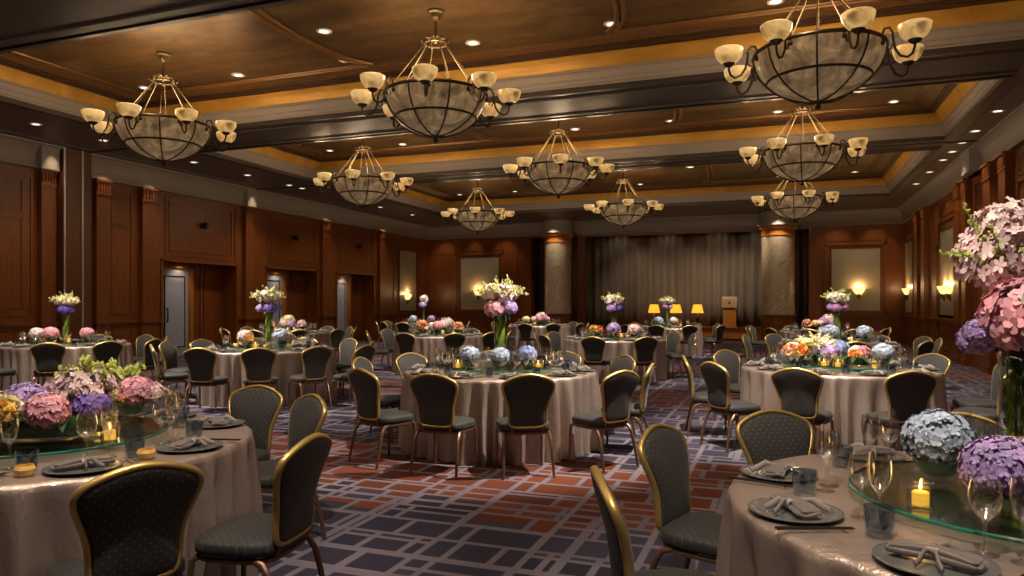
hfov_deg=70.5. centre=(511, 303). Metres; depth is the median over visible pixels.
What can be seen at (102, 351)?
banquet chair
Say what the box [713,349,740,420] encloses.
banquet chair
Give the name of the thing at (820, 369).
folded napkin
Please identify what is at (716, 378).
banquet chair
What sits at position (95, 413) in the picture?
wine glass
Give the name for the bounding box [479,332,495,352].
banquet chair
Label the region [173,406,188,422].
water tumbler
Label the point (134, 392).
flower bowl
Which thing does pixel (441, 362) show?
folded napkin
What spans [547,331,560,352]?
banquet chair
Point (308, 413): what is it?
banquet chair
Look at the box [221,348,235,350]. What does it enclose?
folded napkin
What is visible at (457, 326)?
flower bowl
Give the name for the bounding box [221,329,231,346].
banquet chair
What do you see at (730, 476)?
chopstick
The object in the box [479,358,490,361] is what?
folded napkin
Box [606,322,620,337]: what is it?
flower bowl
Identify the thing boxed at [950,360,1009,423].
banquet chair
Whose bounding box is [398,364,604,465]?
tablecloth
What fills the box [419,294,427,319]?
bouquet
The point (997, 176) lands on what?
trim
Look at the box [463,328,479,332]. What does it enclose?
banquet chair
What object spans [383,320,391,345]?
banquet chair
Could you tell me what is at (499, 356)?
flower bowl
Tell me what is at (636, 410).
banquet chair
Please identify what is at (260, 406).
banquet chair
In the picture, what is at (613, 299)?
bouquet
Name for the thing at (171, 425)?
wine glass
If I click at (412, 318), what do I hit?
flower bowl
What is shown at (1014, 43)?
trim
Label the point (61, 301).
bouquet
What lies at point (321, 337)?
tablecloth
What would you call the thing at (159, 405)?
banquet chair
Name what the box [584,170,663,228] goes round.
chandelier
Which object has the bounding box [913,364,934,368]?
folded napkin
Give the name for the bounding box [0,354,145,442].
flower arrangement
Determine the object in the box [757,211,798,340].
marble column
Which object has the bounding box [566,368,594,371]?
charger plate
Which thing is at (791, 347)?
flower bowl
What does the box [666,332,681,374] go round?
banquet chair
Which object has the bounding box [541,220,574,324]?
marble column
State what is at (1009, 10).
trim
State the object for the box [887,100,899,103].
recessed light
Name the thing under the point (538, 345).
banquet chair
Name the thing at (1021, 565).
wine glass
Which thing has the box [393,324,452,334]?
tablecloth
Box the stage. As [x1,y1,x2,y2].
[583,325,760,340]
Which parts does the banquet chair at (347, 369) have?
seat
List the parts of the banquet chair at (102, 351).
backrest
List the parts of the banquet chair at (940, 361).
backrest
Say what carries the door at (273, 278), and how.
in the wall at (215, 252)
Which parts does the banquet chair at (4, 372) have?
seat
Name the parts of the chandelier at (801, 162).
arm, arm, arm, lamp shade, arm, suspension rod, arm, arm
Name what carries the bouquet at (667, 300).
on the turntable at (650, 325)
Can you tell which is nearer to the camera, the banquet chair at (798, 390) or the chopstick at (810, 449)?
the chopstick at (810, 449)
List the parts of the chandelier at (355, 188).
arm, lamp shade, arm, arm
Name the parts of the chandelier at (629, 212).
lamp shade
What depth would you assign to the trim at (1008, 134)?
22.02 m
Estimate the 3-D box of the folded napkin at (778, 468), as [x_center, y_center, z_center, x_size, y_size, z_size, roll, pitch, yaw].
[1.062,0.648,2.884,0.196,0.046,0.224,0,0,33]
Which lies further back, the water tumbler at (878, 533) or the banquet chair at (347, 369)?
the banquet chair at (347, 369)
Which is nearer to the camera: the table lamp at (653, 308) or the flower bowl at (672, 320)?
the flower bowl at (672, 320)
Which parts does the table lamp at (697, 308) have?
lamp shade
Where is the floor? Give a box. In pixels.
[70,340,1023,575]
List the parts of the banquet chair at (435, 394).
leg, backrest, leg, seat, seat frame, leg, leg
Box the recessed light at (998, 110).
[990,109,1004,112]
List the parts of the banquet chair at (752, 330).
backrest, seat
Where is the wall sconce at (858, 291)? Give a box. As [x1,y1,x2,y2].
[853,288,864,298]
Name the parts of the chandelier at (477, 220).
lamp shade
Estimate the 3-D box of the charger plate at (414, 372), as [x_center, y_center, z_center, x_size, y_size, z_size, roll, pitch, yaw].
[-0.853,0.676,7.110,0.294,0.018,0.294,0,0,-28]
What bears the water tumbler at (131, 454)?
on the tablecloth at (38, 531)
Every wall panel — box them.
[399,249,416,311]
[460,256,499,308]
[830,247,881,310]
[905,239,912,313]
[939,224,952,316]
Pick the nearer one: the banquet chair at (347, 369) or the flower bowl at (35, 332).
the banquet chair at (347, 369)
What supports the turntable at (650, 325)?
on the tablecloth at (699, 340)
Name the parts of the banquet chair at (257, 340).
backrest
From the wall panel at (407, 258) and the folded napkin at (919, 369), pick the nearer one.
the folded napkin at (919, 369)
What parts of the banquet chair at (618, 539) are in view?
backrest, seat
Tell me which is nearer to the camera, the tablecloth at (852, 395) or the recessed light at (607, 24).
the tablecloth at (852, 395)
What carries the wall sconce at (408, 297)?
attached to the wall panel at (407, 258)
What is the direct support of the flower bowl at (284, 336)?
on the turntable at (273, 346)
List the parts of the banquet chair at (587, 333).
backrest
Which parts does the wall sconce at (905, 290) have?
lamp shade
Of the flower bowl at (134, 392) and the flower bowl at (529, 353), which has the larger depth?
the flower bowl at (529, 353)
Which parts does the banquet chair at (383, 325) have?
backrest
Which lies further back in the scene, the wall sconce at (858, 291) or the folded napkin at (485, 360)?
the wall sconce at (858, 291)
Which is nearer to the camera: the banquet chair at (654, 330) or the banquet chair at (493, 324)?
the banquet chair at (654, 330)
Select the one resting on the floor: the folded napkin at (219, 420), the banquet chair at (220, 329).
the banquet chair at (220, 329)
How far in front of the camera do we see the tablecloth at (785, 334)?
17.82 m
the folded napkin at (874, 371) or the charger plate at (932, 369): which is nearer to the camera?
the folded napkin at (874, 371)
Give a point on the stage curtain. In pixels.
(702, 268)
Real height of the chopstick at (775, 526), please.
0.012 m
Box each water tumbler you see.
[14,448,38,470]
[124,435,144,457]
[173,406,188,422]
[185,420,202,437]
[791,467,816,495]
[831,444,853,467]
[863,502,895,537]
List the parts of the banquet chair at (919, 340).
backrest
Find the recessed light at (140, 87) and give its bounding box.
[138,86,151,89]
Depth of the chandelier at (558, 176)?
14.94 m
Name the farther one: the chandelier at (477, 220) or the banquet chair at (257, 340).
the chandelier at (477, 220)
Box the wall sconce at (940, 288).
[937,286,944,300]
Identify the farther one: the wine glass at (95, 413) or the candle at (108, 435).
the candle at (108, 435)
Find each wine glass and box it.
[0,415,18,470]
[76,413,97,451]
[100,406,117,457]
[152,403,170,445]
[165,396,179,442]
[167,390,180,426]
[170,390,185,428]
[815,428,835,492]
[817,431,840,487]
[848,453,875,520]
[861,414,878,467]
[867,451,891,529]
[877,417,899,445]
[967,477,1003,558]
[1009,476,1023,566]
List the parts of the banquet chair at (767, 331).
backrest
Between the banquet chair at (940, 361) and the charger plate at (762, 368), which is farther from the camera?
the banquet chair at (940, 361)
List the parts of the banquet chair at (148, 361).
seat, backrest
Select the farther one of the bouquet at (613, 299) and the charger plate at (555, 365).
the bouquet at (613, 299)
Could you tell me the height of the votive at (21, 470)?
0.045 m
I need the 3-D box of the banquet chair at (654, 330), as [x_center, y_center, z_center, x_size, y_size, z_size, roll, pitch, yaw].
[4.036,1.012,20.090,0.463,0.880,0.509,0,0,23]
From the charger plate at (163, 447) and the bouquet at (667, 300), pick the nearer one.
the charger plate at (163, 447)
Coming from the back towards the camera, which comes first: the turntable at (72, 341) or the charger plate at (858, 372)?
the turntable at (72, 341)
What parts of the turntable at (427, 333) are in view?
glass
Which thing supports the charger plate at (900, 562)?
on the tablecloth at (749, 544)
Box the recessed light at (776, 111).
[772,110,783,112]
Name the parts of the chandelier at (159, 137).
arm, arm, arm, suspension rod, suspension rod, suspension rod, suspension rod, lamp shade, arm, suspension rod, arm, arm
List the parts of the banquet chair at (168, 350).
backrest, seat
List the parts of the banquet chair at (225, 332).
backrest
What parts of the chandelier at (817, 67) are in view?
arm, arm, arm, suspension rod, suspension rod, suspension rod, suspension rod, lamp shade, arm, arm, arm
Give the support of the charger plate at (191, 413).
on the tablecloth at (38, 531)
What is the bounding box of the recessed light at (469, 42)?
[465,40,479,45]
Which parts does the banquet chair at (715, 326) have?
backrest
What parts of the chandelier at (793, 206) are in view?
arm, lamp shade, arm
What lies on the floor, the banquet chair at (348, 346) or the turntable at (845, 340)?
the banquet chair at (348, 346)
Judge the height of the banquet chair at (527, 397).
0.880 m
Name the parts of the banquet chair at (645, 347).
seat, backrest, leg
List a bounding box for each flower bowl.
[28,327,43,342]
[42,327,59,342]
[79,327,94,341]
[110,375,165,419]
[237,329,253,346]
[272,328,292,345]
[297,320,305,328]
[409,315,416,322]
[416,320,428,333]
[427,315,434,321]
[453,321,463,332]
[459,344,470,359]
[459,346,479,368]
[489,347,509,369]
[517,345,537,368]
[522,316,529,323]
[589,325,603,336]
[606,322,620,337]
[627,324,642,336]
[654,316,663,324]
[669,317,677,324]
[782,342,808,364]
[802,319,811,328]
[817,324,839,339]
[856,325,872,340]
[872,343,894,365]
[900,408,977,482]
[956,435,1023,516]
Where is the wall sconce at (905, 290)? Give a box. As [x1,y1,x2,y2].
[902,288,907,299]
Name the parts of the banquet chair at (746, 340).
backrest, seat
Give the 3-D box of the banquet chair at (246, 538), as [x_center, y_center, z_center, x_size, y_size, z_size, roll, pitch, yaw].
[-1.109,1.012,3.253,0.509,0.880,0.463,0,0,12]
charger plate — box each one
[41,459,123,474]
[143,411,196,419]
[155,440,222,452]
[189,419,244,428]
[410,371,439,373]
[445,375,475,378]
[547,373,576,376]
[555,365,581,367]
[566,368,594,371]
[740,464,818,481]
[742,363,769,365]
[748,497,844,522]
[757,367,782,369]
[833,448,905,461]
[858,372,891,375]
[872,542,1001,575]
[910,367,939,370]
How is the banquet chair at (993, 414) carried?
on the floor
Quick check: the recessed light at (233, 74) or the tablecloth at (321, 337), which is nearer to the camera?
the recessed light at (233, 74)
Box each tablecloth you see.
[0,342,134,392]
[0,413,262,575]
[195,346,337,406]
[262,331,329,345]
[391,334,482,371]
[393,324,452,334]
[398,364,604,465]
[507,325,570,351]
[563,337,667,382]
[642,326,702,354]
[715,451,1023,575]
[739,362,946,453]
[777,341,902,360]
[778,331,844,339]
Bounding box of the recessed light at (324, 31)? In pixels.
[316,28,331,34]
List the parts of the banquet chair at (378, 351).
seat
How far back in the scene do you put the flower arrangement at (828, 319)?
18.04 m
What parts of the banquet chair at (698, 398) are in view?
backrest, leg, leg, seat, seat frame, leg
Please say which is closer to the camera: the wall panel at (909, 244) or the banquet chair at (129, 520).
the banquet chair at (129, 520)
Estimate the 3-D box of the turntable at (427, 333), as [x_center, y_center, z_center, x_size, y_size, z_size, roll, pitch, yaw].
[-1.590,0.664,16.000,1.139,0.042,1.139,0,0,-8]
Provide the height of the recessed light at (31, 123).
0.012 m
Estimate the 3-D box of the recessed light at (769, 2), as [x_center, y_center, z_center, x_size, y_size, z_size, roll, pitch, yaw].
[3.533,-4.054,9.718,0.230,0.012,0.230,0,0,20]
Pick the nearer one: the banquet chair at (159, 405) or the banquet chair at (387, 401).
the banquet chair at (159, 405)
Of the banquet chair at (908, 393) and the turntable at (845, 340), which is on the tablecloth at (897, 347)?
the turntable at (845, 340)
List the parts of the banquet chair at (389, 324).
backrest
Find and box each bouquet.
[48,291,80,341]
[249,284,286,344]
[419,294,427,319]
[475,274,526,348]
[601,292,624,322]
[658,296,676,324]
[821,288,850,339]
[939,196,1023,438]
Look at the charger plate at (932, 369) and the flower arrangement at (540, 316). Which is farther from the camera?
the flower arrangement at (540, 316)
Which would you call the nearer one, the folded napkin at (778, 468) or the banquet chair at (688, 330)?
the folded napkin at (778, 468)
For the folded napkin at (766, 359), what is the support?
on the charger plate
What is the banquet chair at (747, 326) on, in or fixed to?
on the floor
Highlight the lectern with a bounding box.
[722,296,737,327]
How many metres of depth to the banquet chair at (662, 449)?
3.30 m
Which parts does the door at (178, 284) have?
panel frame, glass panel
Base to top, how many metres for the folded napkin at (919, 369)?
0.046 m
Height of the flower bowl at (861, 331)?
0.280 m
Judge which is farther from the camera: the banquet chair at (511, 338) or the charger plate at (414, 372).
the banquet chair at (511, 338)
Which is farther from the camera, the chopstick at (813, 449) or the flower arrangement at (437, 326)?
the flower arrangement at (437, 326)
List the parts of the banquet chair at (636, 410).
leg, seat, leg, leg, backrest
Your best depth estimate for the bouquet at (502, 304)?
7.41 m
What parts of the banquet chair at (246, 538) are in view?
leg, leg, seat, leg, seat frame, backrest, leg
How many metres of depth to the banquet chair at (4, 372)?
11.05 m
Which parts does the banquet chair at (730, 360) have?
backrest, seat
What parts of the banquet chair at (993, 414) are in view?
seat, backrest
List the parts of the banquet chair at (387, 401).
leg, backrest, seat frame, seat, leg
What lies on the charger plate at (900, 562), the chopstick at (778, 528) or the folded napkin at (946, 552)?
the folded napkin at (946, 552)
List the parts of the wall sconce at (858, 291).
lamp shade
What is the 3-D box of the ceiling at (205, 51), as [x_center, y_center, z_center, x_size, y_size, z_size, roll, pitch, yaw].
[-0.530,-4.110,11.615,16.700,0.100,31.400,0,0,20]
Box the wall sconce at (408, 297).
[405,295,411,303]
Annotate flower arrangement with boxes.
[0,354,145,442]
[278,315,297,329]
[428,317,454,331]
[530,312,549,323]
[794,328,849,364]
[811,314,835,329]
[836,345,879,366]
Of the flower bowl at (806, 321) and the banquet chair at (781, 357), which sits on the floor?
the banquet chair at (781, 357)
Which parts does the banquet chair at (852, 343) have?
backrest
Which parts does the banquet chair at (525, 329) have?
backrest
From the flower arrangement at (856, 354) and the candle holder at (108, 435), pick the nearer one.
the candle holder at (108, 435)
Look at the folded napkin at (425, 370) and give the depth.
7.07 m
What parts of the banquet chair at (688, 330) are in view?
backrest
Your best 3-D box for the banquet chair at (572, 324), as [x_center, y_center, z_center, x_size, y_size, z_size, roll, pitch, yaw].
[1.867,1.012,23.845,0.509,0.880,0.463,0,0,-40]
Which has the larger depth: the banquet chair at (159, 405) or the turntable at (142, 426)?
the banquet chair at (159, 405)
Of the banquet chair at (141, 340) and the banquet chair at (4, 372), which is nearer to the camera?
the banquet chair at (4, 372)
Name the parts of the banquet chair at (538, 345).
backrest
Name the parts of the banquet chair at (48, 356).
seat frame, backrest, seat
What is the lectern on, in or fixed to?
on the stage
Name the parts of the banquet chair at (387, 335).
backrest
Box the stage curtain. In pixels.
[539,230,808,326]
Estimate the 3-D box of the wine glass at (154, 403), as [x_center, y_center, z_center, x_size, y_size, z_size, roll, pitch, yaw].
[-1.702,0.583,3.522,0.082,0.205,0.082,0,0,-25]
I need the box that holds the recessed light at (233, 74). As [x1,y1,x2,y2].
[231,73,244,76]
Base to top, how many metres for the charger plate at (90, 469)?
0.018 m
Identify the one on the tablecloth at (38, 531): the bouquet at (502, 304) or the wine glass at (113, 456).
the wine glass at (113, 456)
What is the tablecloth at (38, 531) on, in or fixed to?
on the banquet table
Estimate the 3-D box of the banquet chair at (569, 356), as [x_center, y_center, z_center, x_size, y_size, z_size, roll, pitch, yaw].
[0.537,1.012,8.639,0.463,0.880,0.509,0,0,30]
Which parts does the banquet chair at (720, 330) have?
seat, backrest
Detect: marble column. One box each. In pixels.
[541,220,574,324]
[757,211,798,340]
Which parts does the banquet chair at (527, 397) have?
leg, leg, seat frame, seat, backrest, leg, leg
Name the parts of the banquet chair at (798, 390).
backrest, seat, seat frame, leg, leg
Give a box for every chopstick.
[211,439,238,440]
[727,476,792,487]
[730,476,792,486]
[775,526,852,528]
[777,527,854,529]
[810,449,844,461]
[813,449,846,461]
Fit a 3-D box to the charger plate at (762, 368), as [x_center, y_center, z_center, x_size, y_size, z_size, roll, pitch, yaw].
[2.706,0.676,7.557,0.294,0.018,0.294,0,0,-17]
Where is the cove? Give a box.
[0,18,1023,212]
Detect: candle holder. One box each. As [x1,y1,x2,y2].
[100,421,119,442]
[833,360,840,367]
[906,476,933,511]
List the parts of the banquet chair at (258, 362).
backrest, seat, seat frame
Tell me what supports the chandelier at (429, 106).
hanging from the ceiling at (205, 51)
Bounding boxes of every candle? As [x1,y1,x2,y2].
[104,424,115,439]
[835,360,840,366]
[912,480,928,505]
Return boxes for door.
[163,263,193,355]
[267,270,285,329]
[338,274,349,340]
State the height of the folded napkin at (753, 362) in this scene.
0.046 m
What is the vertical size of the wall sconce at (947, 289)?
0.410 m
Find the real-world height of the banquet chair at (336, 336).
0.880 m
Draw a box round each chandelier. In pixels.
[81,51,236,165]
[313,138,413,208]
[350,8,520,142]
[441,180,514,233]
[503,120,613,198]
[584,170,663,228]
[714,0,932,109]
[739,105,867,185]
[751,180,838,221]
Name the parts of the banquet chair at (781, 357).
backrest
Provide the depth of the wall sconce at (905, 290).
25.31 m
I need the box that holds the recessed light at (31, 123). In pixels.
[29,122,42,125]
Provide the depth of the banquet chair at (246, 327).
18.60 m
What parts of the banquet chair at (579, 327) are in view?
backrest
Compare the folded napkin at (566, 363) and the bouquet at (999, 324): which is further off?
the folded napkin at (566, 363)
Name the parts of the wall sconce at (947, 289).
lamp shade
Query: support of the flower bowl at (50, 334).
on the turntable at (72, 341)
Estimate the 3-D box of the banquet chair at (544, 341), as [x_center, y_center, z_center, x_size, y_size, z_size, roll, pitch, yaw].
[0.791,1.012,13.757,0.509,0.880,0.463,0,0,-24]
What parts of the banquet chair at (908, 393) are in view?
leg, leg, seat frame, seat, backrest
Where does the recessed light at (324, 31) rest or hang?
in the ceiling at (205, 51)
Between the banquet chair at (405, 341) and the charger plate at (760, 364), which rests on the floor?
the banquet chair at (405, 341)
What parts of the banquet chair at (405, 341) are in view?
backrest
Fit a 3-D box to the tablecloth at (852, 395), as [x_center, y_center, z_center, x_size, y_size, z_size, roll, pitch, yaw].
[3.478,1.065,7.811,2.110,0.759,2.094,0,0,-10]
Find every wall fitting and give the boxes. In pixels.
[200,222,208,228]
[292,235,298,240]
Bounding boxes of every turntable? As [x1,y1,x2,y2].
[0,416,168,458]
[26,340,102,344]
[228,344,306,348]
[414,332,465,334]
[445,362,555,372]
[585,335,640,338]
[650,325,683,326]
[781,360,896,369]
[820,339,873,342]
[848,460,1023,543]
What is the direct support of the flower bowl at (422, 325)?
on the turntable at (427, 333)
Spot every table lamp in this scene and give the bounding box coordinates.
[648,304,659,324]
[670,304,681,324]
[691,304,703,322]
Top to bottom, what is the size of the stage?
0.530 m
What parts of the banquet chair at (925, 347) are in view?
backrest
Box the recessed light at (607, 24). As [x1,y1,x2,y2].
[604,20,619,26]
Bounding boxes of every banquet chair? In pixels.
[0,368,18,383]
[30,342,67,388]
[44,460,203,575]
[91,334,112,340]
[92,341,122,381]
[111,387,176,412]
[123,338,161,376]
[133,334,153,380]
[136,336,167,385]
[149,344,188,404]
[158,341,188,393]
[183,347,229,413]
[187,433,331,575]
[189,339,214,393]
[219,328,232,346]
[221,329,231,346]
[228,384,283,461]
[239,337,264,344]
[240,326,254,330]
[240,347,277,390]
[250,329,262,338]
[258,393,326,539]
[288,346,331,407]
[291,329,309,342]
[292,337,317,345]
[321,326,334,332]
[329,329,344,350]
[331,344,375,407]
[335,327,356,359]
[336,338,357,388]
[339,341,373,399]
[345,326,352,338]
[348,368,416,469]
[351,357,400,442]
[366,330,388,370]
[375,321,380,347]
[379,322,387,348]
[380,329,394,366]
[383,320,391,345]
[395,332,423,375]
[395,352,427,428]
[397,322,409,332]
[409,373,477,478]
[440,333,465,362]
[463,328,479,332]
[477,350,509,361]
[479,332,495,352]
[491,322,505,335]
[495,323,515,350]
[495,373,555,479]
[505,330,511,349]
[518,323,535,349]
[534,333,552,359]
[538,334,550,361]
[546,323,560,333]
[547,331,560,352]
[547,351,581,364]
[567,323,583,336]
[568,321,577,335]
[569,370,638,472]
[581,336,610,377]
[582,331,601,335]
[590,465,716,575]
[600,363,654,445]
[601,355,635,435]
[621,324,628,333]
[633,336,657,385]
[637,423,722,569]
[648,325,665,342]
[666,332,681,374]
[668,333,696,378]
[680,325,697,356]
[682,355,730,438]
[689,323,701,326]
[699,361,760,452]
[703,323,719,352]
[703,325,725,355]
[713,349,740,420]
[735,409,813,464]
[742,335,768,362]
[745,325,769,357]
[749,326,767,356]
[764,328,777,356]
[764,333,782,356]
[770,349,806,360]
[771,367,833,452]
[782,340,809,351]
[784,325,799,329]
[797,329,816,337]
[844,329,858,339]
[848,341,872,350]
[863,370,937,446]
[868,334,890,341]
[879,328,888,335]
[904,336,932,362]
[908,338,942,363]
[911,340,933,365]
[912,353,950,410]
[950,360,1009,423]
[951,369,1018,425]
[951,411,1006,442]
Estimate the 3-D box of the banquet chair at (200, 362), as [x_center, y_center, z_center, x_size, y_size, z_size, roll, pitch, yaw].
[-4.132,1.012,9.809,0.463,0.880,0.509,0,0,2]
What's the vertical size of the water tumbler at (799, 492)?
0.088 m
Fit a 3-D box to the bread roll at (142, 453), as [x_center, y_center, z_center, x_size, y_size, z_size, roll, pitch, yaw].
[-1.615,0.662,3.201,0.074,0.045,0.075,0,0,20]
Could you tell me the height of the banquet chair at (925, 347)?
0.880 m
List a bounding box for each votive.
[13,463,35,477]
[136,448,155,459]
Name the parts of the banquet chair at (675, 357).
leg, seat, backrest, leg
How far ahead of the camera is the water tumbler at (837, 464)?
3.05 m
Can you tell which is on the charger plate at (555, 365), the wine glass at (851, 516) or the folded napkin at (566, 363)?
the folded napkin at (566, 363)
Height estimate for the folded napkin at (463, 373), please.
0.046 m
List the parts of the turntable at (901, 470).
glass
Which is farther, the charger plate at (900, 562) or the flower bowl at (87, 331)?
the flower bowl at (87, 331)
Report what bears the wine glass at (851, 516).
on the tablecloth at (749, 544)
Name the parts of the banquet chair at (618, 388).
leg, leg, seat, seat frame, backrest, leg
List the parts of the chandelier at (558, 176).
arm, arm, lamp shade, arm, arm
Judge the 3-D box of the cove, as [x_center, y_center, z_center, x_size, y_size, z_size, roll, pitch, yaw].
[0.229,-3.625,13.653,15.460,0.250,25.310,0,0,20]
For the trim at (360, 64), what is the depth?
12.52 m
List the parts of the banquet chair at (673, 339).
backrest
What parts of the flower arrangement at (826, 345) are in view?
glass dish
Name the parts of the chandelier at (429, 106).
arm, arm, suspension rod, suspension rod, suspension rod, arm, hanging rod, lamp shade, suspension rod, suspension rod, suspension rod, suspension rod, arm, arm, arm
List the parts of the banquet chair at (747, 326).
backrest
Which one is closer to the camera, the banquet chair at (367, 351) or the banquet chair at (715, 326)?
the banquet chair at (367, 351)
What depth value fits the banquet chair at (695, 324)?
22.31 m
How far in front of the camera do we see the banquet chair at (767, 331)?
17.67 m
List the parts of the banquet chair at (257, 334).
backrest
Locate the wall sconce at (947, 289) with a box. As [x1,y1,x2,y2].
[942,285,951,300]
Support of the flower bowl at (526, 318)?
on the turntable
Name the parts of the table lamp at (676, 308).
lamp shade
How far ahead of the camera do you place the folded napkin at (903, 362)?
8.02 m
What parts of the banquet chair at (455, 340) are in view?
seat, backrest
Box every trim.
[0,0,1023,206]
[0,0,1023,215]
[0,102,1023,239]
[11,0,923,196]
[36,168,385,356]
[56,147,90,340]
[912,150,1014,374]
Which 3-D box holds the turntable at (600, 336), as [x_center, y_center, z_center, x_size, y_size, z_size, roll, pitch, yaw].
[2.010,0.664,14.300,1.139,0.042,1.139,0,0,34]
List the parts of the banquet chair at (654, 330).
backrest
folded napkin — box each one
[50,453,115,470]
[153,406,187,415]
[168,436,214,449]
[198,414,235,424]
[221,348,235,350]
[292,347,306,349]
[412,364,429,367]
[415,368,435,372]
[438,360,456,364]
[448,371,471,376]
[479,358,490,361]
[502,371,524,376]
[551,369,572,374]
[559,361,576,365]
[571,365,590,370]
[746,360,764,364]
[751,459,802,477]
[761,357,776,361]
[762,364,781,368]
[764,494,829,518]
[808,367,829,372]
[842,442,894,458]
[861,369,887,374]
[884,539,986,573]
[889,360,909,364]
[907,368,929,372]
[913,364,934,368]
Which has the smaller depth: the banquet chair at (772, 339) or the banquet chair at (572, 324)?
the banquet chair at (772, 339)
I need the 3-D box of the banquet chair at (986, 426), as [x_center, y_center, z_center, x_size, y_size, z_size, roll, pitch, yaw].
[2.282,1.012,3.644,0.463,0.880,0.509,0,0,24]
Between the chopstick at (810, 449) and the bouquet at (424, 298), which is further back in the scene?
the bouquet at (424, 298)
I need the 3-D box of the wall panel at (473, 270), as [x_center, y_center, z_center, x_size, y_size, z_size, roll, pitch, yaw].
[-1.433,-0.900,32.101,1.930,2.400,0.035,0,0,20]
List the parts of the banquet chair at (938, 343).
backrest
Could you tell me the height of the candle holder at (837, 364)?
0.088 m
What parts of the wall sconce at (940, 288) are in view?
lamp shade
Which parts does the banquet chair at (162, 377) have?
backrest, seat, seat frame, leg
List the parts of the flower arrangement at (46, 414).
glass dish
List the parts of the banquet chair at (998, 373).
seat, backrest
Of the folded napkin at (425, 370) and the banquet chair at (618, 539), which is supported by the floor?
the banquet chair at (618, 539)
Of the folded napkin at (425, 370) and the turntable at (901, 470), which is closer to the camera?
the turntable at (901, 470)
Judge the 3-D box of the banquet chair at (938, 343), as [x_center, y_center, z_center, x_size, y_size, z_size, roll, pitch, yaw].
[6.988,1.012,12.281,0.509,0.880,0.463,0,0,18]
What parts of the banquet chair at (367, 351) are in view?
leg, seat, leg, leg, backrest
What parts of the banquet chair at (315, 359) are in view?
leg, leg, seat, seat frame, backrest, leg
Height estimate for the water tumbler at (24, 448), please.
0.088 m
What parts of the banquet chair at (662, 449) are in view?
backrest, leg, leg, seat frame, seat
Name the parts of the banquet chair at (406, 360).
backrest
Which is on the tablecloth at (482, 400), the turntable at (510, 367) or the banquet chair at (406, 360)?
the turntable at (510, 367)
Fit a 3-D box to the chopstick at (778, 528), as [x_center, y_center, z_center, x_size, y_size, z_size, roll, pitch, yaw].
[0.910,0.672,2.170,0.240,0.012,0.008,0,0,-4]
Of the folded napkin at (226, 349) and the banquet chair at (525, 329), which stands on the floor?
the banquet chair at (525, 329)
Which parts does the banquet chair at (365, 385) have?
leg, backrest, leg, seat frame, seat, leg, leg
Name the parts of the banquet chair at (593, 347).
backrest, seat, seat frame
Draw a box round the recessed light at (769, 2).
[767,0,784,5]
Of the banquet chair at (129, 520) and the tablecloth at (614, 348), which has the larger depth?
the tablecloth at (614, 348)
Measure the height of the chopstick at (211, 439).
0.012 m
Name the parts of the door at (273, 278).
glass panel, panel frame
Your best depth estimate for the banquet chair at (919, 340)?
13.02 m
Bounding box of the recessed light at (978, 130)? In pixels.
[969,129,981,132]
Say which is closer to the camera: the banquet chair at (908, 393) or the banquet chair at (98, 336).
the banquet chair at (908, 393)
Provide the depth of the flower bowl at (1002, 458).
2.13 m
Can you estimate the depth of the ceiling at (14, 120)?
18.93 m
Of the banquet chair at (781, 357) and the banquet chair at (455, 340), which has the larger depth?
the banquet chair at (455, 340)
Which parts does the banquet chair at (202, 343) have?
backrest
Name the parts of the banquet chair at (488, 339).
backrest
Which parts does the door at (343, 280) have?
glass panel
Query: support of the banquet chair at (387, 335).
on the floor
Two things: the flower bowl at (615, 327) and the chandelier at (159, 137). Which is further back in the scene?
the flower bowl at (615, 327)
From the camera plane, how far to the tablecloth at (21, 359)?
11.40 m
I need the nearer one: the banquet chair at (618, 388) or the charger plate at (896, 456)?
the charger plate at (896, 456)
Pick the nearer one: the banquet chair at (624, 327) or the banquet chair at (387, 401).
the banquet chair at (387, 401)
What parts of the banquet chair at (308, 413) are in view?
seat frame, seat, backrest, leg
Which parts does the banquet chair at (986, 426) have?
backrest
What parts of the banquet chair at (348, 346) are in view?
seat, backrest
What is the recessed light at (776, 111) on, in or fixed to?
in the ceiling at (205, 51)
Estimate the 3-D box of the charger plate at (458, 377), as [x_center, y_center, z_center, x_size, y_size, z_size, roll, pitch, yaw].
[-0.484,0.676,6.754,0.294,0.018,0.294,0,0,26]
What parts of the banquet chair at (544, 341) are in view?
backrest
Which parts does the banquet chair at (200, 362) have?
leg, backrest, leg, seat, seat frame, leg, leg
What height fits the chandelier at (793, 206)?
1.830 m
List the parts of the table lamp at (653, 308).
lamp shade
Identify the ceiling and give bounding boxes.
[0,65,1023,226]
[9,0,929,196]
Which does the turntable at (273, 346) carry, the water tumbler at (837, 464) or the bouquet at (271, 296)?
the bouquet at (271, 296)
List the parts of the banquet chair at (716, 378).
leg, backrest, seat frame, leg, seat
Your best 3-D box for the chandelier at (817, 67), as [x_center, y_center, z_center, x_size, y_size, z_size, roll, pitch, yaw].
[3.524,-3.145,8.345,2.210,1.830,2.210,0,0,24]
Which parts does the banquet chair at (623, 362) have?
backrest, leg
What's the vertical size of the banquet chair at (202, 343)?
0.880 m
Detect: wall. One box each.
[0,162,428,359]
[428,223,903,343]
[902,144,1023,381]
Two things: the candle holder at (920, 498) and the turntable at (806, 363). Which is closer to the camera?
the candle holder at (920, 498)
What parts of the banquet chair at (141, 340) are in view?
seat, backrest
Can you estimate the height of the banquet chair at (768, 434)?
0.880 m

